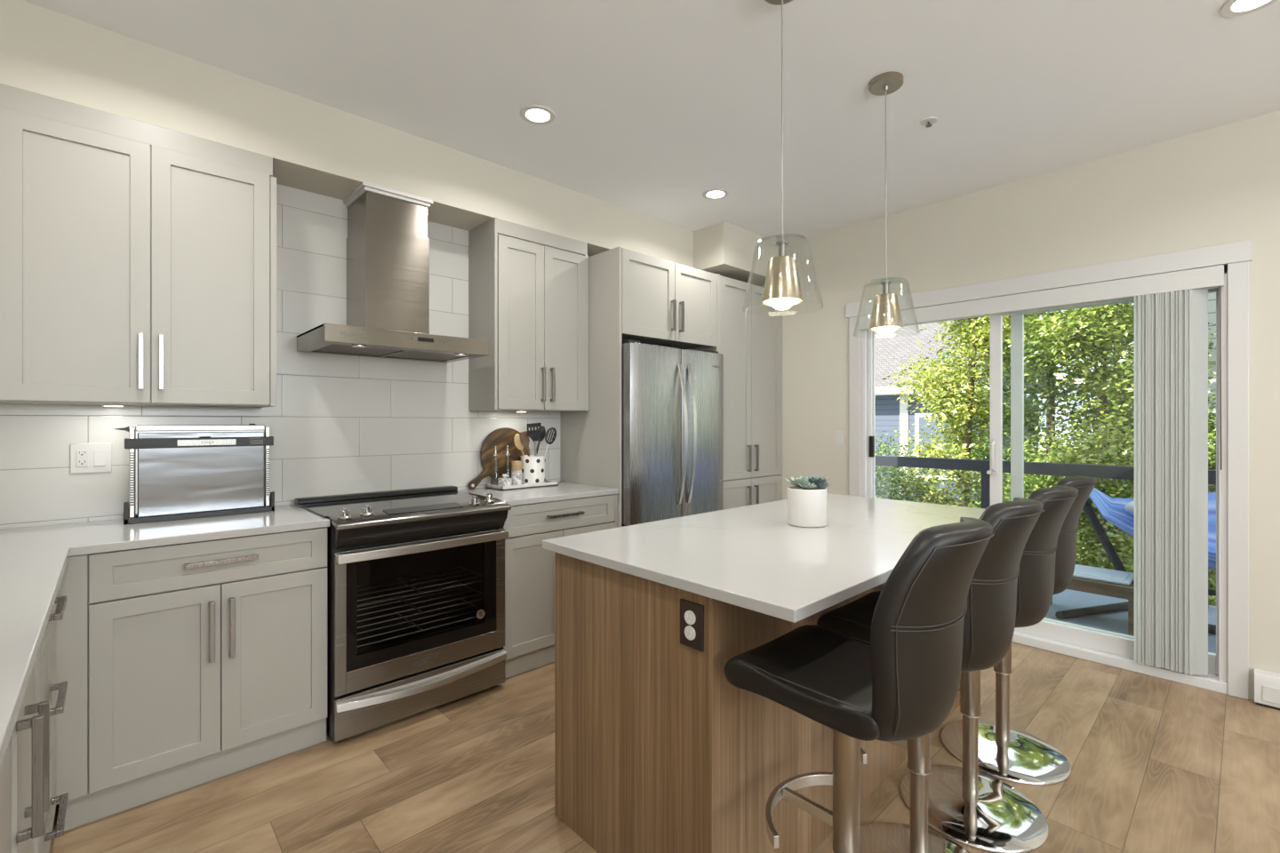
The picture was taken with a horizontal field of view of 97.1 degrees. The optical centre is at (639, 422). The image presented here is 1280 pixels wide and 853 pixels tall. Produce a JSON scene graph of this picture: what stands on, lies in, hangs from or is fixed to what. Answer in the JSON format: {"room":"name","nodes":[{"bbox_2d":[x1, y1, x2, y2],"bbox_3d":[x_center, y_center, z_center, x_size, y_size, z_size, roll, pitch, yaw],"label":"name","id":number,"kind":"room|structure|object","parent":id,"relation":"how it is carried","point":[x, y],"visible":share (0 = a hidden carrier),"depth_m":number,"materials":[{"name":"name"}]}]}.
{"room":"kitchen","nodes":[
{"label":"kitchen","id":0,"kind":"room"},
{"bbox_2d":[0,184,559,529],"bbox_3d":[-1.024,-0.062,3.441,4.965,2.745,0.150,0,0,-43],"label":"tile backsplash","id":1,"kind":"structure","parent":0,"point":[338,424],"depth_m":2.81,"materials":[{"name":"tile"}]},
{"bbox_2d":[70,442,111,473],"bbox_3d":[-2.183,0.143,2.250,0.119,0.118,0.011,0,0,-43],"label":"wall plate","id":2,"kind":"object","parent":1,"relation":"attached to","point":[84,458],"visible":1,"depth_m":2.25,"materials":[{"name":"white plastic"}]},
{"bbox_2d":[76,449,87,467],"bbox_3d":[-2.200,0.143,2.231,0.034,0.067,0.003,0,0,-43],"label":"socket","id":3,"kind":"object","parent":2,"relation":"attached to","point":[82,455],"depth_m":2.23,"materials":[{"name":"white plastic"}]},
{"bbox_2d":[0,83,276,407],"bbox_3d":[-2.089,-0.600,2.103,1.213,1.063,0.350,0,0,-43],"label":"upper cabinet","id":4,"kind":"object","parent":1,"relation":"attached to","point":[138,259],"visible":1,"depth_m":2.10,"materials":[{"name":"beige paint"}]},
{"bbox_2d":[101,404,125,407],"bbox_3d":[-2.031,-0.064,2.181,0.068,0.009,0.068,0,0,-43],"label":"puck light","id":5,"kind":"object","parent":4,"relation":"attached to","point":[105,405],"visible":0.97,"depth_m":2.17,"materials":[{"name":"white plastic"}]},
{"bbox_2d":[296,181,488,362],"bbox_3d":[-1.219,-0.733,2.817,0.756,0.796,0.497,0,0,-43],"label":"range hood","id":6,"kind":"object","parent":1,"relation":"attached to","point":[388,241],"visible":1,"depth_m":2.76,"materials":[{"name":"silver metal"}]},
{"bbox_2d":[468,216,588,411],"bbox_3d":[-0.656,-0.600,3.440,0.652,1.063,0.350,0,0,-43],"label":"upper cabinet","id":7,"kind":"object","parent":1,"relation":"attached to","point":[528,287],"visible":1,"depth_m":3.29,"materials":[{"name":"beige paint"}]},
{"bbox_2d":[621,248,716,349],"bbox_3d":[0.021,-0.786,3.875,0.883,0.512,0.637,0,0,-43],"label":"upper cabinet","id":8,"kind":"object","parent":1,"relation":"attached to","point":[665,303],"visible":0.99,"depth_m":3.64,"materials":[{"name":"beige paint"}]},
{"bbox_2d":[0,0,693,267],"bbox_3d":[-0.871,-1.284,3.276,4.665,0.303,0.300,0,0,-43],"label":"wall","id":9,"kind":"structure","parent":0,"point":[314,147],"depth_m":2.49,"materials":[{"name":"beige paint"}]},
{"bbox_2d":[22,0,1279,241],"bbox_3d":[1.666,-1.535,0.556,4.965,0.200,8.040,0,0,-43],"label":"ceiling","id":10,"kind":"structure","parent":0,"point":[657,105],"depth_m":2.36,"materials":[{"name":"white paint"}]},
{"bbox_2d":[520,104,555,124],"bbox_3d":[-0.477,-1.433,2.637,0.166,0.006,0.166,0,0,-43],"label":"recessed light","id":11,"kind":"object","parent":10,"relation":"in","point":[535,114],"visible":1,"depth_m":2.63,"materials":[{"name":"white plastic"}]},
{"bbox_2d":[702,188,728,199],"bbox_3d":[0.474,-1.433,3.552,0.166,0.006,0.166,0,0,-43],"label":"recessed light","id":12,"kind":"object","parent":10,"relation":"in","point":[713,194],"visible":1,"depth_m":3.54,"materials":[{"name":"white plastic"}]},
{"bbox_2d":[693,221,778,286],"bbox_3d":[0.769,-1.284,4.399,0.735,0.303,0.295,0,0,-43],"label":"soffit","id":13,"kind":"object","parent":10,"relation":"attached to","point":[724,249],"depth_m":4.20,"materials":[{"name":"beige paint"}]},
{"bbox_2d":[742,0,823,311],"bbox_3d":[0.465,-0.900,1.849,0.256,1.069,0.256,0,0,-43],"label":"pendant light","id":14,"kind":"object","parent":10,"relation":"hanging from","point":[782,287],"visible":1,"depth_m":1.81,"materials":[{"name":"silver glass"}]},
{"bbox_2d":[853,71,919,335],"bbox_3d":[1.035,-0.900,2.380,0.256,1.069,0.256,0,0,-43],"label":"pendant light","id":15,"kind":"object","parent":10,"relation":"hanging from","point":[885,316],"visible":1,"depth_m":2.35,"materials":[{"name":"silver glass"}]},
{"bbox_2d":[920,116,937,127],"bbox_3d":[1.375,-1.423,2.692,0.076,0.025,0.076,0,0,-43],"label":"sprinkler head","id":16,"kind":"object","parent":10,"relation":"attached to","point":[928,122],"visible":1,"depth_m":2.69},
{"bbox_2d":[1219,0,1277,16],"bbox_3d":[2.081,-1.433,1.913,0.166,0.006,0.166,0,0,-43],"label":"recessed light","id":17,"kind":"object","parent":10,"relation":"in","point":[1231,8],"visible":1,"depth_m":1.95,"materials":[{"name":"white plastic"}]},
{"bbox_2d":[48,641,1279,852],"bbox_3d":[1.666,1.350,0.556,4.965,0.080,8.040,0,0,-43],"label":"floor","id":18,"kind":"structure","parent":0,"point":[1159,765],"depth_m":2.04,"materials":[{"name":"brown wood"}]},
{"bbox_2d":[0,645,49,852],"bbox_3d":[-1.165,0.868,0.640,0.639,0.884,1.524,0,0,-43],"label":"base cabinet","id":19,"kind":"object","parent":18,"relation":"on","point":[25,768],"visible":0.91,"depth_m":1.07,"materials":[{"name":"beige paint"}]},
{"bbox_2d":[0,504,330,768],"bbox_3d":[-1.256,0.410,1.282,1.381,0.029,2.689,0,0,-43],"label":"countertop","id":20,"kind":"structure","parent":19,"relation":"on","point":[34,560],"depth_m":1.75,"materials":[{"name":"white stone"}]},
{"bbox_2d":[114,424,274,524],"bbox_3d":[-1.869,0.201,2.395,0.521,0.388,0.177,0,0,-43],"label":"toaster oven","id":21,"kind":"object","parent":20,"relation":"on","point":[176,472],"visible":1,"depth_m":2.33,"materials":[{"name":"silver metal"}]},
{"bbox_2d":[40,595,68,852],"bbox_3d":[-1.873,0.868,1.400,0.639,0.884,0.553,0,0,-43],"label":"base cabinet","id":22,"kind":"object","parent":18,"relation":"on","point":[49,687],"visible":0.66,"depth_m":1.61,"materials":[{"name":"beige paint"}]},
{"bbox_2d":[56,527,327,831],"bbox_3d":[-1.747,0.868,2.235,0.792,0.884,0.624,0,0,-43],"label":"base cabinet","id":23,"kind":"object","parent":18,"relation":"on","point":[185,666],"visible":0.94,"depth_m":2.00,"materials":[{"name":"beige paint"}]},
{"bbox_2d":[294,486,511,742],"bbox_3d":[-1.141,0.831,2.739,0.792,0.958,0.677,0,0,-43],"label":"range","id":24,"kind":"object","parent":18,"relation":"on","point":[416,577],"visible":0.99,"depth_m":2.49,"materials":[{"name":"silver metal"}]},
{"bbox_2d":[333,528,508,697],"bbox_3d":[-1.083,0.818,2.677,0.764,0.585,0.507,0,0,-43],"label":"oven","id":25,"kind":"object","parent":24,"relation":"in","point":[404,610],"depth_m":2.49,"materials":[{"name":"metal"}]},
{"bbox_2d":[503,494,617,679],"bbox_3d":[-0.602,0.868,3.303,0.764,0.884,0.624,0,0,-43],"label":"base cabinet","id":26,"kind":"object","parent":18,"relation":"on","point":[529,568],"visible":0.38,"depth_m":2.98,"materials":[{"name":"beige paint"}]},
{"bbox_2d":[457,481,618,505],"bbox_3d":[-0.611,0.410,3.310,0.765,0.029,0.604,0,0,-43],"label":"countertop","id":27,"kind":"structure","parent":26,"relation":"on","point":[564,491],"depth_m":3.19,"materials":[{"name":"white stone"}]},
{"bbox_2d":[467,427,529,489],"bbox_3d":[-0.858,0.216,3.460,0.421,0.364,0.037,0,0,-43],"label":"cutting board","id":28,"kind":"object","parent":27,"relation":"on","point":[501,437],"visible":0.74,"depth_m":3.44,"materials":[{"name":"brown wood"}]},
{"bbox_2d":[486,480,558,490],"bbox_3d":[-0.716,0.384,3.462,0.395,0.024,0.184,0,0,-43],"label":"serving tray","id":29,"kind":"object","parent":27,"relation":"on","point":[494,486],"visible":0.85,"depth_m":3.38,"materials":[{"name":"white ceramic"}]},
{"bbox_2d":[490,446,499,476],"bbox_3d":[-0.860,0.264,3.368,0.062,0.246,0.062,0,0,-43],"label":"oil bottle","id":30,"kind":"object","parent":29,"relation":"on","point":[495,453],"visible":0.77,"depth_m":3.36,"materials":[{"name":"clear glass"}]},
{"bbox_2d":[497,473,511,486],"bbox_3d":[-0.799,0.348,3.350,0.081,0.079,0.081,0,0,-43],"label":"jar","id":31,"kind":"object","parent":29,"relation":"on","point":[505,481],"visible":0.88,"depth_m":3.32,"materials":[{"name":"white stone"}]},
{"bbox_2d":[504,445,511,465],"bbox_3d":[-0.802,0.264,3.423,0.062,0.246,0.062,0,0,-43],"label":"oil bottle","id":32,"kind":"object","parent":29,"relation":"on","point":[507,453],"visible":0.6,"depth_m":3.42,"materials":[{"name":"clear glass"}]},
{"bbox_2d":[511,461,521,485],"bbox_3d":[-0.742,0.311,3.399,0.065,0.152,0.065,0,0,-43],"label":"canister","id":33,"kind":"object","parent":29,"relation":"on","point":[516,466],"visible":0.76,"depth_m":3.37,"materials":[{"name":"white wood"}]},
{"bbox_2d":[520,455,545,484],"bbox_3d":[-0.663,0.298,3.504,0.154,0.179,0.154,0,0,-43],"label":"utensil crock","id":34,"kind":"object","parent":29,"relation":"on","point":[533,468],"visible":0.76,"depth_m":3.44,"materials":[{"name":"white ceramic"}]},
{"bbox_2d":[513,433,525,456],"bbox_3d":[-0.711,0.225,3.462,0.130,0.306,0.018,0,0,-39],"label":"wooden spoon","id":35,"kind":"object","parent":34,"relation":"in","point":[518,444],"visible":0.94,"depth_m":3.44,"materials":[{"name":"brown wood"}]},
{"bbox_2d":[519,431,529,456],"bbox_3d":[-0.684,0.216,3.455,0.112,0.323,0.018,0,0,-43],"label":"wooden spatula","id":36,"kind":"object","parent":34,"relation":"in","point":[524,439],"visible":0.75,"depth_m":3.44,"materials":[{"name":"brown wood"}]},
{"bbox_2d":[526,423,541,456],"bbox_3d":[-0.648,0.190,3.426,0.098,0.373,0.059,0,0,-43],"label":"slotted turner","id":37,"kind":"object","parent":34,"relation":"in","point":[533,435],"visible":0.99,"depth_m":3.42,"materials":[{"name":"plastic"}]},
{"bbox_2d":[536,425,545,455],"bbox_3d":[-0.647,0.201,3.555,0.116,0.352,0.018,0,0,-39],"label":"spoon","id":38,"kind":"object","parent":34,"relation":"in","point":[543,430],"visible":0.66,"depth_m":3.57,"materials":[{"name":"black plastic"}]},
{"bbox_2d":[544,427,556,455],"bbox_3d":[-0.585,0.205,3.524,0.134,0.345,0.016,0,0,-21],"label":"slotted spoon","id":39,"kind":"object","parent":34,"relation":"in","point":[550,429],"visible":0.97,"depth_m":3.52,"materials":[{"name":"plastic"}]},
{"bbox_2d":[560,246,621,527],"bbox_3d":[-0.322,0.134,3.580,0.020,2.352,0.605,0,0,-43],"label":"panel","id":40,"kind":"object","parent":18,"relation":"on","point":[590,440],"visible":0.36,"depth_m":3.48,"materials":[{"name":"beige paint"}]},
{"bbox_2d":[621,339,723,527],"bbox_3d":[0.072,0.410,3.818,0.870,1.800,0.714,0,0,-43],"label":"refrigerator","id":41,"kind":"object","parent":18,"relation":"on","point":[672,398],"visible":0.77,"depth_m":3.52,"materials":[{"name":"grey metal"}]},
{"bbox_2d":[688,273,782,510],"bbox_3d":[0.648,0.134,4.460,0.827,2.352,0.637,0,0,-43],"label":"pantry cabinet","id":42,"kind":"object","parent":18,"relation":"on","point":[749,340],"visible":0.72,"depth_m":4.22,"materials":[{"name":"beige paint"}]},
{"bbox_2d":[554,552,959,852],"bbox_3d":[0.606,0.868,2.253,1.804,0.884,0.675,0,0,-43],"label":"kitchen island","id":43,"kind":"object","parent":18,"relation":"on","point":[656,751],"visible":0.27,"depth_m":1.59,"materials":[{"name":"brown wood"}]},
{"bbox_2d":[680,599,703,652],"bbox_3d":[0.129,0.514,1.433,0.013,0.115,0.076,0,0,-43],"label":"wall outlet","id":44,"kind":"object","parent":43,"relation":"attached to","point":[692,614],"visible":1,"depth_m":1.43,"materials":[{"name":"black plastic"}]},
{"bbox_2d":[684,610,695,624],"bbox_3d":[0.127,0.495,1.431,0.004,0.035,0.035,0,0,-43],"label":"socket","id":45,"kind":"object","parent":44,"relation":"attached to","point":[690,616],"depth_m":1.43,"materials":[{"name":"white plastic"}]},
{"bbox_2d":[684,625,695,640],"bbox_3d":[0.127,0.534,1.431,0.004,0.035,0.035,0,0,-43],"label":"socket","id":46,"kind":"object","parent":44,"relation":"attached to","point":[690,631],"depth_m":1.43,"materials":[{"name":"white plastic"}]},
{"bbox_2d":[542,493,984,623],"bbox_3d":[0.680,0.410,2.179,1.863,0.029,0.963,0,0,-43],"label":"island countertop","id":47,"kind":"structure","parent":43,"relation":"on","point":[749,557],"depth_m":1.75,"materials":[{"name":"white stone"}]},
{"bbox_2d":[784,474,831,527],"bbox_3d":[0.650,0.300,2.178,0.155,0.192,0.164,0,0,-43],"label":"succulent pot","id":48,"kind":"object","parent":47,"relation":"on","point":[807,498],"visible":1,"depth_m":2.13,"materials":[{"name":"white ceramic"}]},
{"bbox_2d":[724,517,994,852],"bbox_3d":[0.500,0.754,1.287,0.436,1.111,0.525,0,0,-43],"label":"bar stool","id":49,"kind":"object","parent":18,"relation":"on","point":[902,685],"visible":1,"depth_m":1.12,"materials":[{"name":"brown leather"}]},
{"bbox_2d":[816,497,1044,852],"bbox_3d":[0.821,0.754,1.597,0.436,1.111,0.525,0,0,-43],"label":"bar stool","id":50,"kind":"object","parent":18,"relation":"on","point":[990,615],"visible":0.63,"depth_m":1.44,"materials":[{"name":"brown leather"}]},
{"bbox_2d":[900,485,1079,852],"bbox_3d":[1.149,0.754,1.905,0.436,1.111,0.525,0,0,-42],"label":"bar stool","id":51,"kind":"object","parent":18,"relation":"on","point":[968,806],"visible":0.46,"depth_m":1.82,"materials":[{"name":"brown leather"}]},
{"bbox_2d":[940,475,1096,785],"bbox_3d":[1.466,0.754,2.229,0.436,1.111,0.525,0,0,-43],"label":"bar stool","id":52,"kind":"object","parent":18,"relation":"on","point":[1006,752],"visible":0.34,"depth_m":2.16,"materials":[{"name":"brown leather"}]},
{"bbox_2d":[1253,668,1279,711],"bbox_3d":[3.267,1.234,2.210,0.066,0.151,1.176,0,0,-43],"label":"baseboard heater","id":53,"kind":"object","parent":18,"relation":"on","point":[1266,684],"visible":1,"depth_m":2.59,"materials":[{"name":"white paint"}]},
{"bbox_2d":[760,110,1279,700],"bbox_3d":[3.427,-0.062,2.197,0.150,2.745,7.740,0,0,-43],"label":"wall","id":54,"kind":"structure","parent":0,"point":[1220,185],"depth_m":3.14,"materials":[{"name":"beige paint"}]},
{"bbox_2d":[835,431,844,446],"bbox_3d":[1.474,0.121,4.175,0.010,0.108,0.071,0,0,-43],"label":"light switch","id":55,"kind":"object","parent":54,"relation":"attached to","point":[839,435],"visible":1,"depth_m":4.17,"materials":[{"name":"white plastic"}]},
{"bbox_2d":[859,264,1223,675],"bbox_3d":[2.201,0.247,3.390,0.077,2.002,1.810,0,0,-43],"label":"vertical blind","id":56,"kind":"object","parent":54,"relation":"attached to","point":[1171,309],"visible":1,"depth_m":2.85,"materials":[{"name":"white paint"}]},
{"bbox_2d":[861,264,1227,694],"bbox_3d":[2.257,0.275,3.436,0.152,2.070,1.824,0,0,-43],"label":"door","id":57,"kind":"structure","parent":54,"relation":"in","point":[1112,649],"depth_m":3.22,"materials":[{"name":"white plastic"}]},
{"bbox_2d":[846,239,1252,699],"bbox_3d":[2.194,0.226,3.393,0.024,2.168,2.010,0,0,-43],"label":"trim","id":58,"kind":"structure","parent":54,"relation":"attached to","point":[1236,255],"depth_m":2.71,"materials":[{"name":"white paint"}]},
{"bbox_2d":[1044,589,1215,654],"bbox_3d":[3.277,1.430,3.876,1.920,0.120,7.200,0,0,-43],"label":"floor","id":59,"kind":"structure","parent":0,"point":[1115,621],"depth_m":4.03,"materials":[{"name":"grey concrete"}]},
{"bbox_2d":[875,455,1215,607],"bbox_3d":[3.906,0.861,4.463,0.080,1.018,7.200,0,0,-43],"label":"balcony railing","id":60,"kind":"object","parent":59,"relation":"on","point":[1062,469],"visible":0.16,"depth_m":4.95,"materials":[{"name":"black metal"}]},
{"bbox_2d":[1050,576,1134,635],"bbox_3d":[3.129,1.218,3.954,0.410,0.305,0.605,0,0,-43],"label":"wooden bench","id":61,"kind":"object","parent":59,"relation":"on","point":[1082,585],"visible":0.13,"depth_m":3.71,"materials":[{"name":"brown wood"}]},
{"bbox_2d":[1072,564,1134,585],"bbox_3d":[3.147,1.051,3.942,0.360,0.026,0.445,0,0,-43],"label":"seat cushion","id":62,"kind":"object","parent":61,"relation":"on","point":[1081,572],"visible":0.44,"depth_m":3.85,"materials":[{"name":"white fabric"}]},
{"bbox_2d":[1055,500,1215,634],"bbox_3d":[4.432,0.831,2.835,0.773,1.079,3.803,0,0,-43],"label":"stand","id":63,"kind":"object","parent":59,"relation":"on","point":[1088,510],"visible":0.36,"depth_m":4.02,"materials":[{"name":"grey metal"}]},
{"bbox_2d":[1064,478,1215,569],"bbox_3d":[4.372,0.712,2.937,0.880,0.716,3.533,0,0,-43],"label":"hammock","id":64,"kind":"object","parent":63,"relation":"hanging from","point":[1112,509],"visible":0.18,"depth_m":4.02,"materials":[{"name":"blue fabric"}]},
{"bbox_2d":[1124,501,1134,515],"bbox_3d":[3.562,0.610,3.951,0.270,0.120,0.270,0,0,-43],"label":"pillow","id":65,"kind":"object","parent":64,"relation":"on","point":[1129,508],"visible":0.09,"depth_m":3.97,"materials":[{"name":"white fabric"}]},
{"label":"outside","id":66,"kind":"structure","parent":0,"visible":0},
{"bbox_3d":[20.176,4.360,25.651,55.500,0.100,70.000,0,0,-43],"label":"floor","id":67,"kind":"structure","parent":66,"visible":0},
{"bbox_2d":[875,428,939,503],"bbox_3d":[3.167,2.145,8.419,2.657,4.330,2.790,0,0,-37],"label":"tree","id":68,"kind":"object","parent":67,"relation":"on","point":[879,469],"visible":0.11,"depth_m":7.94,"materials":[{"name":"green plant"}]},
{"bbox_2d":[875,315,1047,508],"bbox_3d":[5.507,0.160,21.954,7.000,8.300,16.200,0,0,-43],"label":"house","id":69,"kind":"structure","parent":67,"relation":"on","point":[901,344],"depth_m":15.92,"materials":[{"name":"blue stone"}]},
{"bbox_2d":[875,312,1082,537],"bbox_3d":[4.433,0.739,7.863,2.571,7.147,2.816,0,0,-43],"label":"tree","id":70,"kind":"object","parent":67,"relation":"on","point":[928,388],"visible":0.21,"depth_m":7.78,"materials":[{"name":"green plant"}]},
{"bbox_2d":[918,312,1110,507],"bbox_3d":[6.426,0.345,9.780,3.215,7.930,3.212,0,0,27],"label":"tree","id":71,"kind":"object","parent":67,"relation":"on","point":[985,454],"visible":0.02,"depth_m":9.67,"materials":[{"name":"green plant"}]},
{"bbox_2d":[956,455,1115,566],"bbox_3d":[4.039,2.359,6.340,2.104,4.008,2.176,0,0,10],"label":"tree","id":72,"kind":"object","parent":67,"relation":"on","point":[1007,499],"visible":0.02,"depth_m":6.16,"materials":[{"name":"green plant"}]},
{"bbox_2d":[943,302,1134,567],"bbox_3d":[5.402,0.153,7.399,2.497,8.315,2.764,0,0,30],"label":"tree","id":73,"kind":"object","parent":67,"relation":"on","point":[1050,395],"visible":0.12,"depth_m":7.22,"materials":[{"name":"green plant"}]},
{"bbox_2d":[1024,302,1215,573],"bbox_3d":[5.479,0.208,6.591,2.166,8.204,2.497,0,0,37],"label":"tree","id":74,"kind":"object","parent":67,"relation":"on","point":[1101,341],"visible":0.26,"depth_m":6.35,"materials":[{"name":"green plant"}]},
{"bbox_2d":[1037,303,1215,562],"bbox_3d":[7.396,0.125,8.627,3.506,8.370,2.873,0,0,-28],"label":"tree","id":75,"kind":"object","parent":67,"relation":"on","point":[1211,344],"visible":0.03,"depth_m":8.70,"materials":[{"name":"green plant"}]},
{"bbox_2d":[1080,484,1215,606],"bbox_3d":[5.091,2.394,5.131,2.190,3.831,2.284,0,0,10],"label":"tree","id":76,"kind":"object","parent":67,"relation":"on","point":[1212,578],"visible":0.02,"depth_m":5.46,"materials":[{"name":"green plant"}]},
{"bbox_2d":[1124,366,1215,590],"bbox_3d":[6.305,1.776,5.856,2.721,5.068,2.463,0,0,-4],"label":"tree","id":77,"kind":"object","parent":67,"relation":"on","point":[1212,436],"visible":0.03,"depth_m":6.02,"materials":[{"name":"green plant"}]},
{"bbox_2d":[1208,292,1215,441],"bbox_3d":[12.992,-0.790,8.355,6.400,10.200,7.300,0,0,-43],"label":"house","id":78,"kind":"structure","parent":67,"relation":"on","point":[1212,297],"depth_m":8.78,"materials":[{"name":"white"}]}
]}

